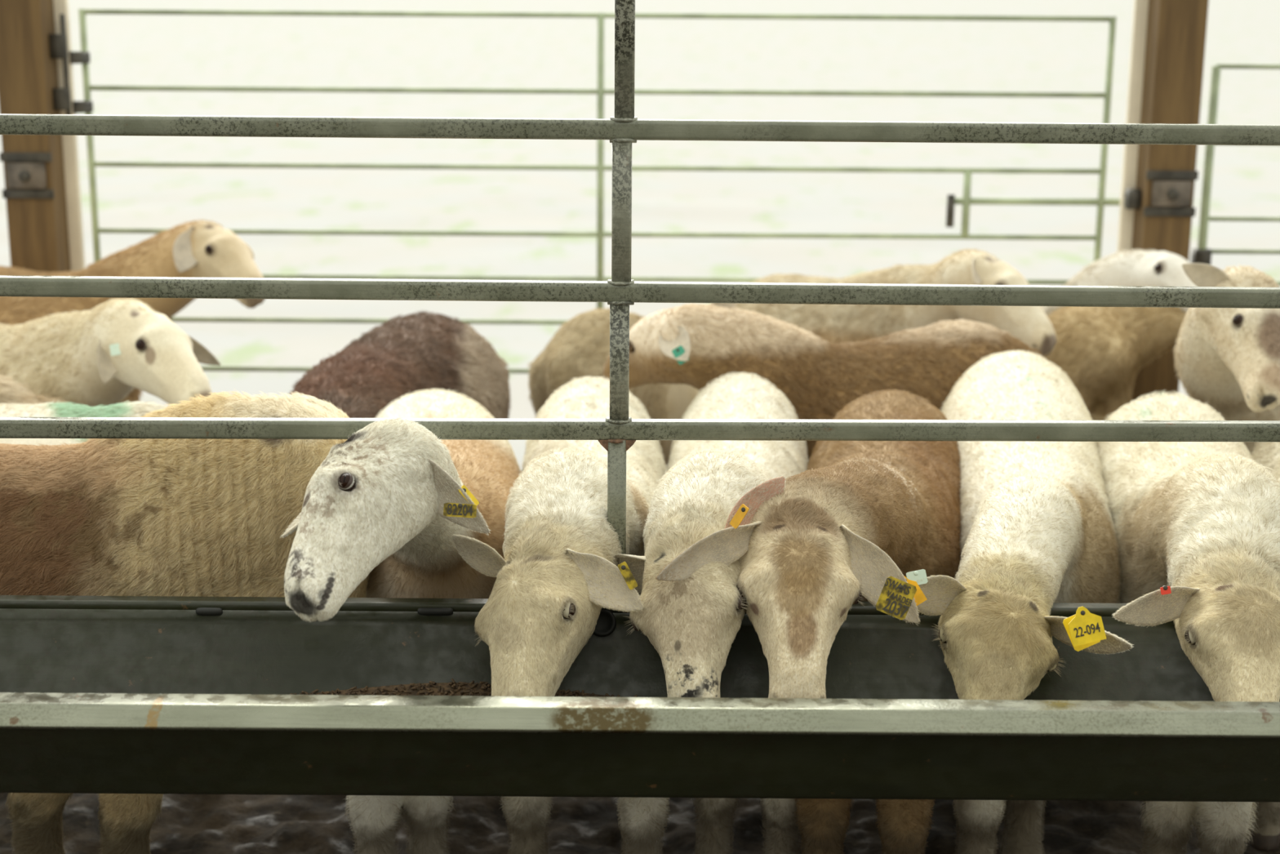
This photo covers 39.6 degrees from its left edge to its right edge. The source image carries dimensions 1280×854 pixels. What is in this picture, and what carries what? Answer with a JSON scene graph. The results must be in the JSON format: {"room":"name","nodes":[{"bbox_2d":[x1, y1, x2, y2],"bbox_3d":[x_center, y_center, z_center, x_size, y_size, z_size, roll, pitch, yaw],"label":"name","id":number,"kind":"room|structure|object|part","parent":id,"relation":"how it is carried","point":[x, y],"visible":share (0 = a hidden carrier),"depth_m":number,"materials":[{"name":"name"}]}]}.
{"room":"sheep barn","nodes":[
{"label":"sheep barn","id":0,"kind":"room"},
{"bbox_2d":[0,792,1279,853],"bbox_3d":[-0.008,1.114,1.232,12.000,0.054,7.900,0,13,0],"label":"floor","id":1,"kind":"structure","parent":0,"point":[188,824],"depth_m":3.06,"materials":[{"name":"brown soil"}]},
{"bbox_2d":[0,371,73,404],"bbox_3d":[-1.358,0.216,3.451,0.560,0.711,0.303,-4,14,-18],"label":"sheep","id":2,"kind":"object","parent":1,"relation":"on","point":[11,392],"visible":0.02,"depth_m":3.41},
{"bbox_2d":[0,0,85,272],"bbox_3d":[-1.487,-1.006,4.331,0.160,2.730,0.158,0,13,0],"label":"timber post","id":3,"kind":"object","parent":1,"relation":"on","point":[42,193],"visible":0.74,"depth_m":4.37,"materials":[{"name":"wood"}]},
{"bbox_3d":[-1.507,-0.616,4.364,0.094,0.062,0.012,0,13,0],"label":"bracket plate","id":4,"kind":"part","parent":3,"relation":"part of","materials":[{"name":"metal"}]},
{"bbox_2d":[69,8,1119,373],"bbox_3d":[-0.081,-0.581,4.518,2.693,0.920,0.073,0,13,0],"label":"gate","id":5,"kind":"object","parent":3,"relation":"attached to","point":[82,57],"visible":0.73,"depth_m":4.52,"materials":[{"name":"metal"}]},
{"bbox_3d":[-0.113,-0.145,4.647,2.576,0.013,0.012,0,13,0],"label":"rail","id":6,"kind":"part","parent":5,"relation":"part of","materials":[{"name":"metal"}]},
{"bbox_3d":[-0.112,-0.272,4.617,2.576,0.013,0.012,0,13,0],"label":"rail","id":7,"kind":"part","parent":5,"relation":"part of","materials":[{"name":"metal"}]},
{"bbox_3d":[-0.110,-0.495,4.566,2.576,0.013,0.012,0,13,0],"label":"rail","id":8,"kind":"part","parent":5,"relation":"part of","materials":[{"name":"metal"}]},
{"bbox_3d":[-0.109,-0.660,4.528,2.576,0.013,0.012,0,13,0],"label":"rail","id":9,"kind":"part","parent":5,"relation":"part of","materials":[{"name":"metal"}]},
{"bbox_3d":[-0.107,-0.846,4.485,2.576,0.013,0.012,0,13,0],"label":"rail","id":10,"kind":"part","parent":5,"relation":"part of","materials":[{"name":"metal"}]},
{"bbox_3d":[-0.106,-1.029,4.443,2.576,0.013,0.012,0,13,0],"label":"rail","id":11,"kind":"part","parent":5,"relation":"part of","materials":[{"name":"metal"}]},
{"bbox_3d":[-0.111,-0.383,4.592,2.576,0.013,0.012,0,13,0],"label":"rail","id":12,"kind":"part","parent":5,"relation":"part of","materials":[{"name":"metal"}]},
{"bbox_3d":[0.791,-0.551,4.531,0.020,0.082,0.019,0,13,0],"label":"latch handle","id":13,"kind":"part","parent":5,"relation":"part of","materials":[{"name":"metal"}]},
{"bbox_2d":[0,400,167,445],"bbox_3d":[-1.000,0.302,3.128,0.638,0.693,0.277,-6,15,-27],"label":"sheep","id":14,"kind":"object","parent":1,"relation":"on","point":[127,409],"visible":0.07,"depth_m":3.05},
{"bbox_2d":[0,297,220,406],"bbox_3d":[-1.288,0.082,3.846,1.179,0.795,0.315,8,15,29],"label":"sheep","id":15,"kind":"object","parent":1,"relation":"on","point":[98,356],"visible":0.55,"depth_m":3.52},
{"bbox_2d":[0,219,265,403],"bbox_3d":[-1.339,-0.068,4.306,1.071,0.881,0.294,4,13,14],"label":"sheep","id":16,"kind":"object","parent":1,"relation":"on","point":[193,249],"visible":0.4,"depth_m":4.11},
{"bbox_2d":[0,390,370,853],"bbox_3d":[-0.902,0.345,2.705,1.067,0.805,0.406,-2,13,-10],"label":"sheep","id":17,"kind":"object","parent":1,"relation":"on","point":[94,517],"visible":0.41,"depth_m":2.53},
{"bbox_2d":[288,309,511,417],"bbox_3d":[-0.560,0.200,3.502,0.369,0.732,1.192,4,13,14],"label":"sheep","id":18,"kind":"object","parent":1,"relation":"on","point":[422,350],"visible":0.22,"depth_m":3.56},
{"bbox_2d":[280,387,521,853],"bbox_3d":[-0.334,0.298,2.825,0.319,0.851,1.370,0,13,-4],"label":"sheep","id":19,"kind":"object","parent":1,"relation":"on","point":[388,501],"visible":0.65,"depth_m":2.24},
{"bbox_2d":[450,375,670,853],"bbox_3d":[-0.090,0.341,2.891,0.292,0.740,1.348,1,13,2],"label":"sheep","id":20,"kind":"object","parent":1,"relation":"on","point":[557,571],"visible":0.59,"depth_m":2.38},
{"bbox_2d":[527,307,699,466],"bbox_3d":[-0.020,0.053,4.243,0.579,0.691,0.338,-10,17,-39],"label":"sheep","id":21,"kind":"object","parent":1,"relation":"on","point":[580,347],"visible":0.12,"depth_m":4.02},
{"bbox_2d":[0,595,1279,801],"bbox_3d":[-0.004,0.566,2.300,3.500,0.582,0.419,0,13,0],"label":"trough","id":22,"kind":"object","parent":1,"relation":"on","point":[183,695],"visible":0.89,"depth_m":2.15,"materials":[{"name":"black metal"}]},
{"bbox_2d":[288,678,637,697],"bbox_3d":[-0.003,0.394,2.283,2.400,0.067,0.212,0,13,0],"label":"feed pellets","id":23,"kind":"object","parent":22,"relation":"in","point":[433,688],"visible":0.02,"depth_m":2.37},
{"bbox_2d":[0,0,1279,554],"bbox_3d":[0.000,-0.038,2.396,3.470,1.716,0.033,0,13,0],"label":"gate","id":24,"kind":"object","parent":1,"relation":"on","point":[617,433],"visible":0.97,"depth_m":2.35,"materials":[{"name":"metal"}]},
{"bbox_3d":[0.000,0.003,2.407,3.440,0.042,0.026,0,13,0],"label":"rail","id":25,"kind":"part","parent":24,"relation":"part of","materials":[{"name":"metal"}]},
{"bbox_3d":[0.001,-0.180,2.365,3.440,0.033,0.026,0,13,0],"label":"rail","id":26,"kind":"part","parent":24,"relation":"part of","materials":[{"name":"metal"}]},
{"bbox_3d":[0.003,-0.388,2.317,3.440,0.030,0.026,0,13,0],"label":"rail","id":27,"kind":"part","parent":24,"relation":"part of","materials":[{"name":"metal"}]},
{"bbox_2d":[614,371,808,853],"bbox_3d":[0.142,0.325,2.907,0.277,0.770,1.383,2,13,6],"label":"sheep","id":28,"kind":"object","parent":1,"relation":"on","point":[708,486],"visible":0.58,"depth_m":2.39},
{"bbox_2d":[653,388,963,853],"bbox_3d":[0.345,0.347,2.852,0.329,0.752,1.312,4,13,15],"label":"sheep","id":29,"kind":"object","parent":1,"relation":"on","point":[846,530],"visible":0.71,"depth_m":2.33},
{"bbox_2d":[602,302,1044,460],"bbox_3d":[0.416,0.121,3.681,0.948,0.816,0.324,-4,14,-18],"label":"sheep","id":30,"kind":"object","parent":1,"relation":"on","point":[693,344],"visible":0.41,"depth_m":3.49},
{"bbox_2d":[735,248,1056,356],"bbox_3d":[0.587,-0.028,4.278,0.945,0.842,0.340,10,16,36],"label":"sheep","id":31,"kind":"object","parent":1,"relation":"on","point":[833,323],"visible":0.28,"depth_m":4.10},
{"bbox_2d":[906,349,1133,853],"bbox_3d":[0.626,0.335,2.967,0.326,0.729,1.517,3,13,11],"label":"sheep","id":32,"kind":"object","parent":1,"relation":"on","point":[1037,531],"visible":0.79,"depth_m":2.59},
{"bbox_2d":[1042,285,1186,420],"bbox_3d":[1.142,0.021,4.278,0.344,0.755,0.902,-10,17,-39],"label":"sheep","id":33,"kind":"object","parent":1,"relation":"on","point":[1101,350],"visible":0.14,"depth_m":4.15},
{"bbox_2d":[1040,248,1196,317],"bbox_3d":[0.975,-0.040,4.387,0.843,0.821,0.319,6,14,22],"label":"sheep","id":34,"kind":"object","parent":1,"relation":"on","point":[1140,267],"visible":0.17,"depth_m":4.20},
{"bbox_2d":[1116,0,1208,403],"bbox_3d":[1.296,-0.985,4.331,0.153,2.730,0.158,0,13,0],"label":"timber post","id":35,"kind":"object","parent":1,"relation":"on","point":[1157,211],"visible":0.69,"depth_m":4.37,"materials":[{"name":"wood"}]},
{"bbox_3d":[1.307,-0.573,4.369,0.094,0.062,0.012,0,13,0],"label":"bracket plate","id":36,"kind":"part","parent":35,"relation":"part of","materials":[{"name":"metal"}]},
{"bbox_2d":[1191,63,1279,285],"bbox_3d":[2.091,-0.507,4.559,1.332,0.822,0.040,0,13,0],"label":"gate","id":37,"kind":"object","parent":35,"relation":"attached to","point":[1202,255],"visible":0.51,"depth_m":4.54,"materials":[{"name":"metal"}]},
{"bbox_3d":[2.096,-0.529,4.554,1.300,0.012,0.012,0,13,0],"label":"rail","id":38,"kind":"part","parent":37,"relation":"part of","materials":[{"name":"metal"}]},
{"bbox_3d":[2.095,-0.447,4.573,1.300,0.012,0.012,0,13,0],"label":"rail","id":39,"kind":"part","parent":37,"relation":"part of","materials":[{"name":"metal"}]},
{"bbox_3d":[2.098,-0.902,4.468,1.300,0.012,0.012,0,13,0],"label":"rail","id":40,"kind":"part","parent":37,"relation":"part of","materials":[{"name":"metal"}]},
{"bbox_2d":[1096,390,1279,853],"bbox_3d":[0.886,0.362,2.850,0.348,0.730,1.268,3,13,11],"label":"sheep","id":41,"kind":"object","parent":1,"relation":"on","point":[1197,524],"visible":0.7,"depth_m":2.50},
{"bbox_2d":[1173,262,1279,453],"bbox_3d":[1.348,0.037,3.886,0.280,0.899,1.256,7,15,27],"label":"sheep","id":42,"kind":"object","parent":1,"relation":"on","point":[1227,359],"visible":0.53,"depth_m":3.39},
{"bbox_2d":[1248,441,1279,851],"bbox_3d":[1.136,0.369,2.973,0.297,0.667,1.209,5,14,19],"label":"sheep","id":43,"kind":"object","parent":1,"relation":"on","point":[1266,836],"visible":0.11,"depth_m":2.95},
{"label":"outside","id":44,"kind":"structure","parent":0,"visible":0},
{"bbox_2d":[0,0,1279,470],"bbox_3d":[0.274,-37.396,147.826,180.000,9.139,295.100,0,13,0],"label":"grass field","id":45,"kind":"structure","parent":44,"point":[124,50],"depth_m":18.64,"materials":[{"name":"plant"}]}
]}

